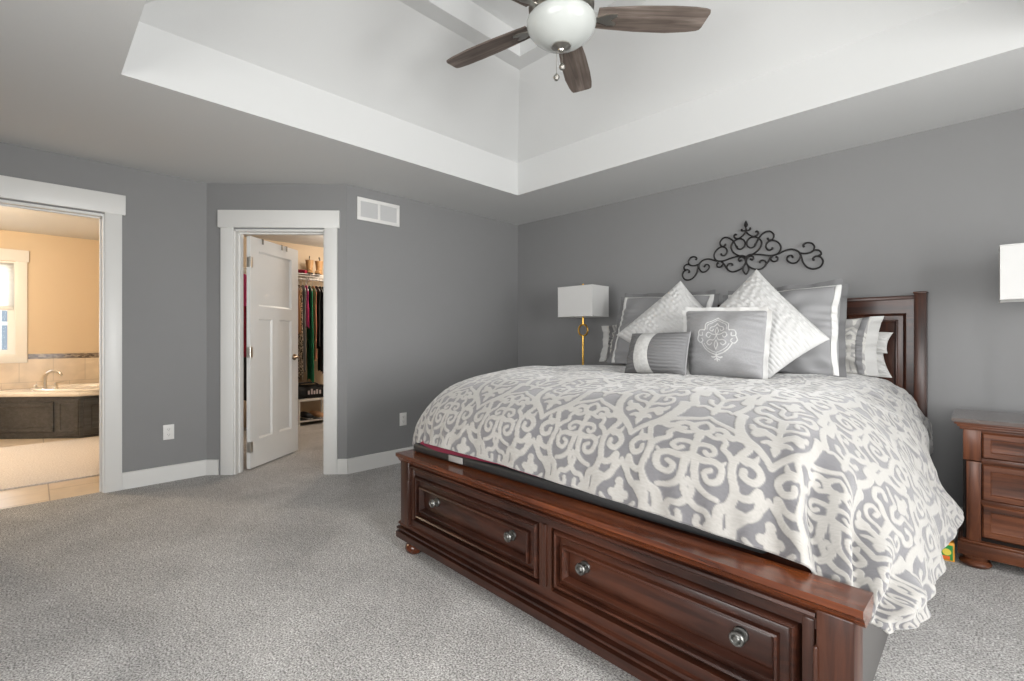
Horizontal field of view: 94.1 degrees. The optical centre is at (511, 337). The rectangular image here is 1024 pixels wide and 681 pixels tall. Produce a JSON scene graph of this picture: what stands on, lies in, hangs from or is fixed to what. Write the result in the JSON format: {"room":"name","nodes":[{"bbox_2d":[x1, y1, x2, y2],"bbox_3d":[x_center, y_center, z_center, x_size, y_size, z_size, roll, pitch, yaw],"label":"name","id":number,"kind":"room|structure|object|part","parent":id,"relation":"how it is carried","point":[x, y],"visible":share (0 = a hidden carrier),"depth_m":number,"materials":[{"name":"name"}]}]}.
{"room":"bedroom","nodes":[
{"label":"bedroom","id":0,"kind":"room"},
{"bbox_2d":[0,230,98,389],"bbox_3d":[-6.327,-0.086,5.582,0.120,2.460,3.130,0,0,45],"label":"wall","id":1,"kind":"structure","parent":0,"point":[63,272],"depth_m":6.07,"materials":[{"name":"beige paint"}]},
{"bbox_2d":[0,248,28,362],"bbox_3d":[-6.469,-0.384,5.421,0.146,1.375,1.370,0,0,45],"label":"window","id":2,"kind":"structure","parent":1,"relation":"in","point":[16,352],"depth_m":5.80,"materials":[{"name":"white"}]},
{"bbox_2d":[0,263,12,308],"bbox_3d":[-6.468,-0.629,5.419,0.040,0.555,1.096,0,0,45],"label":"window shade","id":3,"kind":"object","parent":2,"relation":"attached to","point":[6,269],"visible":1,"depth_m":5.76,"materials":[{"name":"white fabric"}]},
{"bbox_3d":[-6.467,-0.366,5.419,0.034,0.030,1.096,0,0,45],"label":"rail","id":4,"kind":"part","parent":3,"relation":"part of","materials":[{"name":"white plastic"}]},
{"bbox_3d":[-6.483,-0.095,5.434,0.032,0.568,1.110,0,0,45],"label":"sash","id":5,"kind":"part","parent":2,"relation":"part of","materials":[{"name":"white"}]},
{"bbox_3d":[-6.477,-0.359,5.429,0.123,1.135,1.150,0,0,45],"label":"frame","id":6,"kind":"part","parent":2,"relation":"part of","materials":[{"name":"white"}]},
{"bbox_3d":[-6.500,-0.623,5.451,0.032,0.568,1.110,0,0,45],"label":"sash","id":7,"kind":"part","parent":2,"relation":"part of","materials":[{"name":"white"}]},
{"bbox_2d":[0,357,98,389],"bbox_3d":[-6.276,0.439,5.542,0.010,0.360,3.105,0,0,45],"label":"backsplash","id":8,"kind":"structure","parent":1,"relation":"attached to","point":[74,370],"depth_m":5.99,"materials":[{"name":"tile"}]},
{"bbox_2d":[28,353,98,358],"bbox_3d":[-5.568,0.229,6.253,0.013,0.060,1.099,0,0,45],"label":"trim","id":9,"kind":"structure","parent":1,"relation":"attached to","point":[67,355],"depth_m":6.09,"materials":[{"name":"tile"}]},
{"bbox_2d":[0,142,206,472],"bbox_3d":[-3.435,-0.086,3.183,0.115,2.460,2.400,0,0,45],"label":"wall","id":10,"kind":"structure","parent":0,"point":[164,224],"depth_m":3.75,"materials":[{"name":"grey paint"}]},
{"bbox_2d":[0,175,125,492],"bbox_3d":[-3.336,0.036,3.268,0.145,2.216,1.058,0,0,45],"label":"trim","id":11,"kind":"structure","parent":10,"relation":"attached to","point":[113,206],"depth_m":3.53,"materials":[{"name":"white wood"}]},
{"bbox_3d":[-3.294,-0.999,3.226,0.026,0.146,1.058,0,0,45],"label":"head casing","id":12,"kind":"part","parent":11,"relation":"part of","materials":[{"name":"white wood"}]},
{"bbox_3d":[-2.973,0.108,3.554,0.019,2.072,0.100,0,0,45],"label":"casing","id":13,"kind":"part","parent":11,"relation":"part of","materials":[{"name":"white wood"}]},
{"bbox_2d":[122,460,205,489],"bbox_3d":[-2.743,1.080,3.788,0.015,0.127,0.555,0,0,45],"label":"baseboard","id":14,"kind":"structure","parent":10,"relation":"attached to","point":[145,477],"depth_m":3.76,"materials":[{"name":"white wood"}]},
{"bbox_2d":[163,424,173,439],"bbox_3d":[-2.736,0.750,3.798,0.009,0.118,0.072,0,0,45],"label":"wall outlet","id":15,"kind":"object","parent":10,"relation":"attached to","point":[168,430],"visible":1,"depth_m":3.79,"materials":[{"name":"white plastic"}]},
{"bbox_2d":[207,183,346,474],"bbox_3d":[-1.974,-0.086,4.057,1.167,2.460,0.115,0,0,-1],"label":"wall","id":16,"kind":"structure","parent":0,"point":[220,196],"depth_m":4.00,"materials":[{"name":"grey paint"}]},
{"bbox_2d":[206,459,218,474],"bbox_3d":[-2.504,1.080,3.981,0.103,0.127,0.015,0,0,-1],"label":"baseboard","id":17,"kind":"structure","parent":16,"relation":"attached to","point":[212,465],"depth_m":3.97,"materials":[{"name":"white wood"}]},
{"bbox_2d":[247,236,298,468],"bbox_3d":[-2.220,0.124,4.452,0.145,2.010,0.712,0,0,7],"label":"door","id":18,"kind":"structure","parent":16,"relation":"in","point":[272,272],"depth_m":4.40,"materials":[{"name":"painted wood"},{"name":"nickel"}]},
{"bbox_3d":[-2.244,0.359,4.313,0.033,1.062,0.190,0,0,8],"label":"panel","id":19,"kind":"part","parent":18,"relation":"part of","materials":[{"name":"white wood"}]},
{"bbox_3d":[-2.223,-0.524,4.457,0.033,0.487,0.482,0,0,8],"label":"panel","id":20,"kind":"part","parent":18,"relation":"part of","materials":[{"name":"white wood"}]},
{"bbox_3d":[-2.202,0.359,4.602,0.033,1.062,0.190,0,0,8],"label":"panel","id":21,"kind":"part","parent":18,"relation":"part of","materials":[{"name":"white wood"}]},
{"bbox_2d":[217,210,339,474],"bbox_3d":[-1.950,0.038,4.047,1.004,2.211,0.145,0,0,-1],"label":"trim","id":22,"kind":"structure","parent":16,"relation":"attached to","point":[231,239],"depth_m":3.99,"materials":[{"name":"white wood"}]},
{"bbox_3d":[-2.378,0.110,3.981,0.105,2.067,0.019,0,0,-1],"label":"casing","id":23,"kind":"part","parent":22,"relation":"part of","materials":[{"name":"white wood"}]},
{"bbox_3d":[-1.949,-0.994,3.987,1.004,0.146,0.026,0,0,-1],"label":"head casing","id":24,"kind":"part","parent":22,"relation":"part of","materials":[{"name":"white wood"}]},
{"bbox_3d":[-1.520,0.110,4.000,0.105,2.067,0.019,0,0,-1],"label":"casing","id":25,"kind":"part","parent":22,"relation":"part of","materials":[{"name":"white wood"}]},
{"bbox_2d":[337,459,347,473],"bbox_3d":[-1.425,1.080,4.004,0.083,0.127,0.015,0,0,-1],"label":"baseboard","id":26,"kind":"structure","parent":16,"relation":"attached to","point":[342,464],"depth_m":4.00,"materials":[{"name":"white wood"}]},
{"bbox_2d":[243,237,322,426],"bbox_3d":[-2.972,-0.086,6.648,0.120,2.460,2.870,0,0,45],"label":"wall","id":27,"kind":"structure","parent":0,"point":[304,251],"depth_m":6.66,"materials":[{"name":"beige paint"}]},
{"bbox_2d":[243,268,322,286],"bbox_3d":[-2.821,-0.678,6.413,0.422,0.332,2.690,0,0,45],"label":"wire shelf","id":28,"kind":"object","parent":27,"relation":"attached to","point":[306,276],"visible":0.18,"depth_m":6.38,"materials":[{"name":"white metal"}]},
{"bbox_3d":[-2.744,-0.781,6.337,0.027,0.027,2.690,0,0,45],"label":"hanging rod","id":29,"kind":"part","parent":28,"relation":"part of","materials":[{"name":"white metal"}]},
{"bbox_2d":[298,287,300,333],"bbox_3d":[-2.834,-0.420,6.247,0.062,0.768,0.438,0,0,-39],"label":"garment","id":30,"kind":"object","parent":28,"relation":"hanging from","point":[299,309],"visible":0.29,"depth_m":6.09,"materials":[{"name":"brown fabric"}]},
{"bbox_2d":[298,278,302,379],"bbox_3d":[-2.805,-0.130,6.277,0.057,1.348,0.388,0,0,-36],"label":"garment","id":31,"kind":"object","parent":28,"relation":"hanging from","point":[300,336],"visible":0.56,"depth_m":6.14,"materials":[{"name":"brown fabric"}]},
{"bbox_2d":[298,269,306,274],"bbox_3d":[-2.802,-0.873,6.304,0.245,0.075,0.072,0,0,25],"label":"shoe","id":32,"kind":"object","parent":28,"relation":"on","point":[299,270],"visible":0.62,"depth_m":6.25,"materials":[{"name":"red fabric"}]},
{"bbox_2d":[301,277,305,371],"bbox_3d":[-2.783,-0.180,6.301,0.058,1.248,0.374,0,0,-38],"label":"garment","id":33,"kind":"object","parent":28,"relation":"hanging from","point":[302,286],"visible":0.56,"depth_m":6.17,"materials":[{"name":"grey fabric"}]},
{"bbox_2d":[305,285,308,327],"bbox_3d":[-2.745,-0.460,6.338,0.053,0.688,0.340,0,0,-34],"label":"garment","id":34,"kind":"object","parent":28,"relation":"hanging from","point":[306,287],"visible":0.6,"depth_m":6.22,"materials":[{"name":"pink fabric"}]},
{"bbox_2d":[305,256,313,273],"bbox_3d":[-2.707,-0.976,6.374,0.104,0.273,0.261,0,0,-25],"label":"boot","id":35,"kind":"object","parent":28,"relation":"on","point":[309,263],"visible":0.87,"depth_m":6.39,"materials":[{"name":"brown leather"}]},
{"bbox_2d":[307,278,313,382],"bbox_3d":[-2.702,-0.110,6.377,0.057,1.388,0.410,0,0,-34],"label":"garment","id":36,"kind":"object","parent":28,"relation":"hanging from","point":[310,331],"visible":0.76,"depth_m":6.26,"materials":[{"name":"green fabric"}]},
{"bbox_2d":[311,278,316,360],"bbox_3d":[-2.681,-0.250,6.402,0.055,1.108,0.352,0,0,-39],"label":"garment","id":37,"kind":"object","parent":28,"relation":"hanging from","point":[312,286],"visible":0.51,"depth_m":6.31,"materials":[{"name":"brown fabric"}]},
{"bbox_2d":[315,279,319,348],"bbox_3d":[-2.653,-0.330,6.431,0.055,0.948,0.428,0,0,-39],"label":"garment","id":38,"kind":"object","parent":28,"relation":"hanging from","point":[316,287],"visible":0.48,"depth_m":6.29,"materials":[{"name":"black fabric"}]},
{"bbox_2d":[315,257,322,274],"bbox_3d":[-2.626,-0.976,6.463,0.104,0.273,0.261,0,0,-15],"label":"boot","id":39,"kind":"object","parent":28,"relation":"on","point":[318,264],"visible":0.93,"depth_m":6.48,"materials":[{"name":"brown leather"}]},
{"bbox_2d":[318,279,322,371],"bbox_3d":[-2.592,-0.170,6.494,0.065,1.268,0.431,0,0,-34],"label":"garment","id":40,"kind":"object","parent":28,"relation":"hanging from","point":[320,350],"visible":0.27,"depth_m":6.49,"materials":[{"name":"grey fabric"}]},
{"bbox_2d":[318,281,322,333],"bbox_3d":[-2.605,-0.430,6.475,0.063,0.748,0.352,0,0,-37],"label":"garment","id":41,"kind":"object","parent":28,"relation":"hanging from","point":[319,287],"visible":0.45,"depth_m":6.36,"materials":[{"name":"black fabric"}]},
{"bbox_2d":[347,184,517,458],"bbox_3d":[-0.701,-0.086,4.787,0.115,2.460,2.070,0,0,45],"label":"wall","id":42,"kind":"structure","parent":0,"point":[432,298],"depth_m":4.50,"materials":[{"name":"grey paint"}]},
{"bbox_2d":[357,196,399,226],"bbox_3d":[-1.177,-1.113,4.218,0.009,0.195,0.412,0,0,45],"label":"air vent","id":43,"kind":"object","parent":42,"relation":"in","point":[370,210],"visible":1,"depth_m":4.21,"materials":[{"name":"white plastic"}]},
{"bbox_2d":[348,446,413,473],"bbox_3d":[-0.653,1.080,4.743,0.015,0.127,2.066,0,0,45],"label":"baseboard","id":44,"kind":"structure","parent":42,"relation":"attached to","point":[371,461],"depth_m":4.18,"materials":[{"name":"white wood"}]},
{"bbox_2d":[400,412,406,425],"bbox_3d":[-1.003,0.748,4.394,0.009,0.118,0.072,0,0,45],"label":"wall outlet","id":45,"kind":"object","parent":42,"relation":"attached to","point":[403,416],"visible":1,"depth_m":4.39,"materials":[{"name":"white plastic"}]},
{"bbox_2d":[0,0,1023,246],"bbox_3d":[-1.658,-1.708,2.997,10.550,0.823,6.240,0,0,45],"label":"ceiling","id":46,"kind":"structure","parent":0,"point":[366,94],"depth_m":2.93,"materials":[{"name":"white paint"}]},
{"bbox_2d":[446,0,710,92],"bbox_3d":[0.189,-1.658,2.185,1.286,0.920,1.278,0,0,45],"label":"ceiling fan","id":47,"kind":"object","parent":46,"relation":"hanging from","point":[561,27],"visible":1,"depth_m":2.18,"materials":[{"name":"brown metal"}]},
{"bbox_3d":[-0.121,-1.468,2.418,0.509,0.008,0.142,0,11,34],"label":"blade","id":48,"kind":"part","parent":47,"relation":"part of","materials":[{"name":"brown wood"}]},
{"bbox_3d":[-0.106,-1.468,1.926,0.509,0.008,0.142,0,11,-38],"label":"blade","id":49,"kind":"part","parent":47,"relation":"part of","materials":[{"name":"brown wood"}]},
{"bbox_3d":[0.207,-1.215,2.218,0.030,0.034,0.029,0,0,45],"label":"pull knob","id":50,"kind":"part","parent":47,"relation":"part of","materials":[{"name":"silver metal"}]},
{"bbox_3d":[0.226,-1.396,2.183,0.316,0.120,0.316,0,0,45],"label":"lamp shade","id":51,"kind":"part","parent":47,"relation":"part of","materials":[{"name":"white glass"}]},
{"bbox_3d":[0.235,-1.275,2.237,0.030,0.034,0.029,0,0,45],"label":"pull knob","id":52,"kind":"part","parent":47,"relation":"part of","materials":[{"name":"silver metal"}]},
{"bbox_3d":[0.343,-1.468,2.586,0.142,0.008,0.509,-11,-3,16],"label":"blade","id":53,"kind":"part","parent":47,"relation":"part of","materials":[{"name":"brown wood"}]},
{"bbox_3d":[0.645,-1.468,2.196,0.509,0.008,0.142,0,-11,-2],"label":"blade","id":54,"kind":"part","parent":47,"relation":"part of","materials":[{"name":"brown wood"}]},
{"bbox_2d":[0,420,1023,680],"bbox_3d":[-1.654,1.174,2.979,10.520,0.060,6.220,0,0,45],"label":"floor","id":55,"kind":"structure","parent":0,"point":[282,568],"depth_m":2.08,"materials":[{"name":"carpet"}]},
{"bbox_2d":[0,395,98,438],"bbox_3d":[-5.406,0.906,5.491,2.032,0.475,0.347,0,0,-16],"label":"tub surround","id":56,"kind":"object","parent":55,"relation":"on","point":[20,417],"visible":0.73,"depth_m":5.42,"materials":[{"name":"brown wood"}]},
{"bbox_3d":[-5.812,0.899,5.387,1.184,0.340,0.012,0,0,-4],"label":"access panel","id":57,"kind":"part","parent":56,"relation":"part of","materials":[{"name":"brown wood"}]},
{"bbox_2d":[0,383,98,396],"bbox_3d":[-5.448,0.771,5.607,1.069,0.366,1.834,0,0,45],"label":"bathtub","id":58,"kind":"object","parent":56,"relation":"in","point":[86,389],"visible":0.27,"depth_m":5.47,"materials":[{"name":"beige"}]},
{"bbox_2d":[32,370,63,390],"bbox_3d":[-5.498,0.499,5.714,0.233,0.240,0.370,0,0,-4],"label":"tub faucet","id":59,"kind":"object","parent":58,"relation":"on","point":[49,371],"visible":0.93,"depth_m":5.69,"materials":[{"name":"silver metal"}]},
{"bbox_3d":[-5.496,0.499,5.701,0.231,0.240,0.060,0,0,-4],"label":"spout","id":60,"kind":"part","parent":59,"relation":"part of","materials":[{"name":"silver metal"}]},
{"bbox_3d":[-5.585,0.578,5.857,0.064,0.082,0.102,0,0,21],"label":"handle","id":61,"kind":"part","parent":59,"relation":"part of","materials":[{"name":"silver metal"}]},
{"bbox_3d":[-5.077,0.909,5.439,0.240,0.410,0.010,0,0,-4],"label":"panel","id":62,"kind":"part","parent":56,"relation":"part of","materials":[{"name":"brown wood"}]},
{"bbox_3d":[-4.708,0.909,5.687,0.010,0.410,0.610,0,0,45],"label":"board panel","id":63,"kind":"part","parent":56,"relation":"part of","materials":[{"name":"brown wood"}]},
{"bbox_2d":[0,437,98,490],"bbox_3d":[-4.433,1.141,4.385,1.995,0.014,1.600,0,0,45],"label":"bath rug","id":64,"kind":"object","parent":55,"relation":"on","point":[21,466],"visible":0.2,"depth_m":4.30,"materials":[{"name":"beige fabric"}]},
{"bbox_2d":[298,397,322,425],"bbox_3d":[-2.882,0.971,6.326,0.400,0.345,0.900,0,0,45],"label":"shoe rack","id":65,"kind":"object","parent":55,"relation":"on","point":[300,420],"visible":0.15,"depth_m":6.27,"materials":[{"name":"white wood"}]},
{"bbox_2d":[300,411,313,418],"bbox_3d":[-2.738,1.032,6.351,0.270,0.088,0.076,0,0,35],"label":"shoe","id":66,"kind":"object","parent":65,"relation":"on","point":[305,415],"visible":0.98,"depth_m":6.31,"materials":[{"name":"grey fabric"}]},
{"bbox_2d":[298,382,322,398],"bbox_3d":[-2.796,0.686,6.396,0.385,0.220,0.700,0,0,45],"label":"bag","id":67,"kind":"object","parent":65,"relation":"on","point":[306,390],"visible":0.5,"depth_m":6.29,"materials":[{"name":"black fabric"}]},
{"bbox_3d":[-2.711,0.616,6.255,0.044,0.080,0.412,0,0,45],"label":"bag handle","id":68,"kind":"part","parent":67,"relation":"part of","materials":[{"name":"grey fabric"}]},
{"bbox_2d":[300,416,320,420],"bbox_3d":[-2.882,1.074,6.326,0.380,0.008,0.880,0,0,45],"label":"shelf","id":69,"kind":"object","parent":65,"relation":"attached to","point":[315,418],"depth_m":6.31,"materials":[{"name":"white wood"}]},
{"bbox_2d":[309,411,322,417],"bbox_3d":[-2.640,1.032,6.449,0.270,0.088,0.076,0,0,25],"label":"shoe","id":70,"kind":"object","parent":65,"relation":"on","point":[317,414],"visible":0.75,"depth_m":6.41,"materials":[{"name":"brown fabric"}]},
{"bbox_2d":[396,291,928,680],"bbox_3d":[0.977,0.429,2.718,2.064,1.430,2.607,0,0,45],"label":"bed","id":71,"kind":"object","parent":55,"relation":"on","point":[655,601],"visible":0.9,"depth_m":1.58,"materials":[{"name":"brown wood"}]},
{"bbox_3d":[-0.538,0.830,2.553,0.084,0.348,0.100,0,0,45],"label":"footboard post","id":72,"kind":"part","parent":71,"relation":"part of","materials":[{"name":"brown wood"}]},
{"bbox_3d":[-0.383,0.811,2.342,0.043,0.042,0.038,0,0,45],"label":"knob","id":73,"kind":"part","parent":71,"relation":"part of","materials":[{"name":"grey metal"}]},
{"bbox_3d":[-0.193,0.826,2.169,0.046,0.221,0.876,0,0,-44],"label":"drawer","id":74,"kind":"part","parent":71,"relation":"part of","materials":[{"name":"brown wood"}]},
{"bbox_3d":[-0.010,0.811,1.949,0.043,0.042,0.038,0,0,45],"label":"knob","id":75,"kind":"part","parent":71,"relation":"part of","materials":[{"name":"grey metal"}]},
{"bbox_3d":[0.126,1.006,1.853,0.118,0.115,2.050,0,0,-44],"label":"rail","id":76,"kind":"part","parent":71,"relation":"part of","materials":[{"name":"brown wood"}]},
{"bbox_3d":[0.248,0.811,1.678,0.043,0.042,0.038,0,0,45],"label":"knob","id":77,"kind":"part","parent":71,"relation":"part of","materials":[{"name":"grey metal"}]},
{"bbox_2d":[414,443,766,553],"bbox_3d":[0.920,0.588,2.790,1.760,0.048,2.380,0,0,45],"label":"foundation","id":78,"kind":"object","parent":71,"relation":"on","point":[499,470],"visible":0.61,"depth_m":1.83,"materials":[{"name":"black fabric"}]},
{"bbox_3d":[0.977,0.445,2.818,1.800,0.202,2.220,0,0,45],"label":"mattress","id":79,"kind":"object","parent":78,"relation":"on","visible":0},
{"bbox_2d":[420,441,537,476],"bbox_3d":[0.157,0.441,2.291,1.220,0.256,0.603,0,0,45],"label":"blanket","id":80,"kind":"object","parent":79,"relation":"on","point":[435,448],"visible":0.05,"depth_m":2.32,"materials":[{"name":"red fabric"}]},
{"bbox_2d":[413,365,963,633],"bbox_3d":[0.974,0.469,2.700,2.302,0.569,2.393,0,0,45],"label":"comforter","id":81,"kind":"object","parent":79,"relation":"on","point":[837,478],"visible":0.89,"depth_m":1.62,"materials":[{"name":"grey fabric"}]},
{"bbox_2d":[599,325,616,361],"bbox_3d":[1.121,0.009,3.759,0.216,0.413,1.092,0,0,-44],"label":"patterned sham","id":82,"kind":"object","parent":81,"relation":"on","point":[608,331],"visible":0.18,"depth_m":4.07,"materials":[{"name":"grey fabric"}]},
{"bbox_2d":[625,332,690,374],"bbox_3d":[0.850,0.091,2.834,0.395,0.256,0.167,0,0,45],"label":"pleated pillow","id":83,"kind":"object","parent":81,"relation":"on","point":[648,353],"visible":0.98,"depth_m":2.76,"materials":[{"name":"grey fabric"}]},
{"bbox_2d":[617,281,703,342],"bbox_3d":[1.072,-0.079,3.273,0.777,0.645,0.278,0,0,45],"label":"pillow","id":84,"kind":"object","parent":81,"relation":"on","point":[666,315],"visible":0.42,"depth_m":3.25,"materials":[{"name":"grey fabric"}]},
{"bbox_2d":[606,289,719,363],"bbox_3d":[1.092,-0.071,3.520,0.810,0.583,0.265,0,0,45],"label":"sham","id":85,"kind":"object","parent":81,"relation":"on","point":[632,306],"visible":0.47,"depth_m":3.65,"materials":[{"name":"grey fabric"}]},
{"bbox_2d":[682,306,772,378],"bbox_3d":[1.190,0.017,2.725,0.519,0.417,0.212,0,0,45],"label":"embroidered pillow","id":86,"kind":"object","parent":81,"relation":"on","point":[726,342],"visible":0.98,"depth_m":2.63,"materials":[{"name":"grey fabric"}]},
{"bbox_2d":[719,269,828,377],"bbox_3d":[1.456,-0.097,2.815,0.717,0.659,0.345,0,0,45],"label":"pillow","id":87,"kind":"object","parent":81,"relation":"on","point":[792,334],"visible":0.58,"depth_m":2.64,"materials":[{"name":"grey fabric"}]},
{"bbox_2d":[723,279,849,376],"bbox_3d":[1.653,-0.065,2.968,0.745,0.570,0.259,0,0,45],"label":"sham","id":88,"kind":"object","parent":81,"relation":"on","point":[824,304],"visible":0.43,"depth_m":2.77,"materials":[{"name":"grey fabric"}]},
{"bbox_2d":[845,316,883,375],"bbox_3d":[1.825,0.047,3.067,0.886,0.354,0.217,0,0,45],"label":"patterned sham","id":89,"kind":"object","parent":81,"relation":"on","point":[861,334],"visible":0.17,"depth_m":2.82,"materials":[{"name":"grey fabric"}]},
{"bbox_2d":[863,353,891,377],"bbox_3d":[1.990,0.140,3.196,0.891,0.207,0.217,0,0,45],"label":"sleeping pillow","id":90,"kind":"object","parent":81,"relation":"on","point":[883,371],"visible":0.11,"depth_m":2.90,"materials":[{"name":"grey fabric"}]},
{"bbox_2d":[876,332,892,352],"bbox_3d":[2.004,0.032,3.213,0.882,0.154,0.147,0,0,45],"label":"sleeping pillow","id":91,"kind":"object","parent":90,"relation":"on","point":[883,337],"visible":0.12,"depth_m":2.93,"materials":[{"name":"grey fabric"}]},
{"bbox_3d":[0.131,0.685,1.859,0.093,0.053,1.850,0,0,-44],"label":"frieze rail","id":92,"kind":"part","parent":71,"relation":"part of","materials":[{"name":"brown wood"}]},
{"bbox_3d":[0.123,0.639,1.851,0.115,0.050,2.050,0,0,-44],"label":"footboard","id":93,"kind":"part","parent":71,"relation":"part of","materials":[{"name":"brown wood"}]},
{"bbox_3d":[0.445,0.826,1.497,0.046,0.221,0.818,0,0,-44],"label":"drawer","id":94,"kind":"part","parent":71,"relation":"part of","materials":[{"name":"brown wood"}]},
{"bbox_3d":[0.614,0.811,1.292,0.043,0.042,0.038,0,0,45],"label":"knob","id":95,"kind":"part","parent":71,"relation":"part of","materials":[{"name":"grey metal"}]},
{"bbox_3d":[1.849,0.239,3.638,1.883,1.010,0.063,0,0,45],"label":"headboard rail","id":96,"kind":"part","parent":71,"relation":"part of","materials":[{"name":"brown wood"}]},
{"bbox_3d":[0.790,0.830,1.156,0.086,0.348,0.098,0,0,45],"label":"footboard post","id":97,"kind":"part","parent":71,"relation":"part of","materials":[{"name":"brown wood"}]},
{"bbox_3d":[1.673,0.894,2.085,0.036,0.500,2.360,0,0,45],"label":"panel","id":98,"kind":"part","parent":71,"relation":"part of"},
{"bbox_3d":[1.831,0.184,3.620,1.802,0.680,0.018,0,0,45],"label":"headboard panel","id":99,"kind":"part","parent":71,"relation":"part of","materials":[{"name":"brown wood"}]},
{"bbox_3d":[2.531,0.429,2.950,0.068,1.430,0.086,0,0,45],"label":"headboard post","id":100,"kind":"part","parent":71,"relation":"part of","materials":[{"name":"brown wood"}]},
{"bbox_2d":[941,540,954,561],"bbox_3d":[2.246,1.096,2.473,0.072,0.095,0.062,0,0,39],"label":"carton","id":101,"kind":"object","parent":55,"relation":"on","point":[948,553],"visible":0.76,"depth_m":2.44,"materials":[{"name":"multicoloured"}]},
{"bbox_3d":[2.228,1.100,2.450,0.058,0.076,0.002,0,0,39],"label":"printed panel","id":102,"kind":"part","parent":101,"relation":"part of","materials":[{"name":"green"}]},
{"bbox_2d":[951,408,1023,568],"bbox_3d":[2.650,0.774,2.318,0.740,0.740,0.463,0,0,45],"label":"nightstand","id":103,"kind":"object","parent":55,"relation":"on","point":[992,527],"visible":0.96,"depth_m":2.35,"materials":[{"name":"brown wood"}]},
{"bbox_3d":[2.652,0.441,2.320,0.718,0.038,0.448,0,0,45],"label":"cornice","id":104,"kind":"part","parent":103,"relation":"part of","materials":[{"name":"brown wood"}]},
{"bbox_3d":[2.532,0.643,2.200,0.522,0.370,0.036,0,0,45],"label":"drawer rail","id":105,"kind":"part","parent":103,"relation":"part of","materials":[{"name":"brown wood"}]},
{"bbox_3d":[2.528,0.910,2.195,0.516,0.164,0.028,0,0,45],"label":"drawer","id":106,"kind":"part","parent":103,"relation":"part of","materials":[{"name":"brown wood"}]},
{"bbox_3d":[2.528,0.717,2.195,0.516,0.178,0.028,0,0,45],"label":"drawer","id":107,"kind":"part","parent":103,"relation":"part of","materials":[{"name":"brown wood"}]},
{"bbox_3d":[2.528,0.535,2.195,0.516,0.126,0.028,0,0,45],"label":"drawer","id":108,"kind":"part","parent":103,"relation":"part of","materials":[{"name":"brown wood"}]},
{"bbox_2d":[999,243,1023,302],"bbox_3d":[2.667,-0.047,2.338,0.388,0.902,0.256,0,0,45],"label":"table lamp","id":109,"kind":"object","parent":103,"relation":"on","point":[1011,256],"visible":1,"depth_m":2.36,"materials":[{"name":"white fabric"}]},
{"bbox_3d":[0.507,0.774,4.446,0.740,0.740,0.463,0,0,45],"label":"nightstand","id":110,"kind":"object","parent":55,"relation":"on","visible":0},
{"bbox_2d":[558,284,608,364],"bbox_3d":[0.647,-0.047,4.343,0.388,0.902,0.256,0,0,45],"label":"table lamp","id":111,"kind":"object","parent":110,"relation":"on","point":[582,301],"visible":0.91,"depth_m":4.25,"materials":[{"name":"white fabric"}]},
{"bbox_3d":[0.647,0.042,4.343,0.019,0.676,0.019,0,0,45],"label":"stem","id":112,"kind":"part","parent":111,"relation":"part of","materials":[{"name":"gold metal"}]},
{"bbox_3d":[0.647,-0.328,4.343,0.384,0.273,0.250,0,0,45],"label":"lamp shade","id":113,"kind":"part","parent":111,"relation":"part of","materials":[{"name":"grey fabric"}]},
{"bbox_2d":[518,108,1023,506],"bbox_3d":[2.111,-0.086,3.538,5.865,2.460,0.120,0,0,45],"label":"wall","id":114,"kind":"structure","parent":0,"point":[932,211],"depth_m":3.20,"materials":[{"name":"grey paint"}]},
{"bbox_2d":[682,221,823,280],"bbox_3d":[1.820,-0.701,3.708,1.039,0.432,0.030,0,0,45],"label":"scroll","id":115,"kind":"object","parent":114,"relation":"attached to","point":[744,257],"visible":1,"depth_m":3.69,"materials":[{"name":"black metal"}]},
{"bbox_3d":[-3.898,-0.086,5.460,3.740,2.460,0.120,0,0,45],"label":"wall closet partition","id":116,"kind":"structure","parent":0,"visible":0},
{"bbox_3d":[-3.151,-0.781,5.027,0.670,0.100,0.328,0,0,45],"label":"closet rod","id":117,"kind":"object","parent":116,"relation":"attached to","visible":0},
{"bbox_2d":[243,306,246,356],"bbox_3d":[-2.956,-0.295,5.046,0.059,1.018,0.403,0,0,45],"label":"garment","id":118,"kind":"object","parent":117,"relation":"hanging from","point":[244,307],"visible":0.03,"depth_m":5.12,"materials":[{"name":"red fabric"}]},
{"bbox_2d":[243,357,246,400],"bbox_3d":[-3.013,-0.045,5.103,0.063,1.518,0.408,0,0,45],"label":"garment","id":119,"kind":"object","parent":117,"relation":"hanging from","point":[244,358],"visible":0.02,"depth_m":5.20,"materials":[{"name":"black fabric"}]},
{"bbox_2d":[243,273,246,305],"bbox_3d":[-2.902,-0.570,4.993,0.062,0.468,0.408,0,0,45],"label":"clothing","id":120,"kind":"object","parent":117,"relation":"hanging from","point":[244,275],"visible":0.11,"depth_m":5.04,"materials":[{"name":"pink fabric"}]},
{"label":"outside","id":121,"kind":"structure","parent":0,"visible":0},
{"bbox_3d":[0.069,3.844,5.481,120.000,0.100,120.000,0,0,45],"label":"ground","id":122,"kind":"structure","parent":121,"visible":0},
{"bbox_2d":[0,310,6,349],"bbox_3d":[-13.456,0.574,11.020,3.400,6.460,5.000,0,0,45],"label":"house","id":123,"kind":"structure","parent":122,"relation":"on","point":[3,314],"depth_m":10.79,"materials":[{"name":"white"}]}
]}

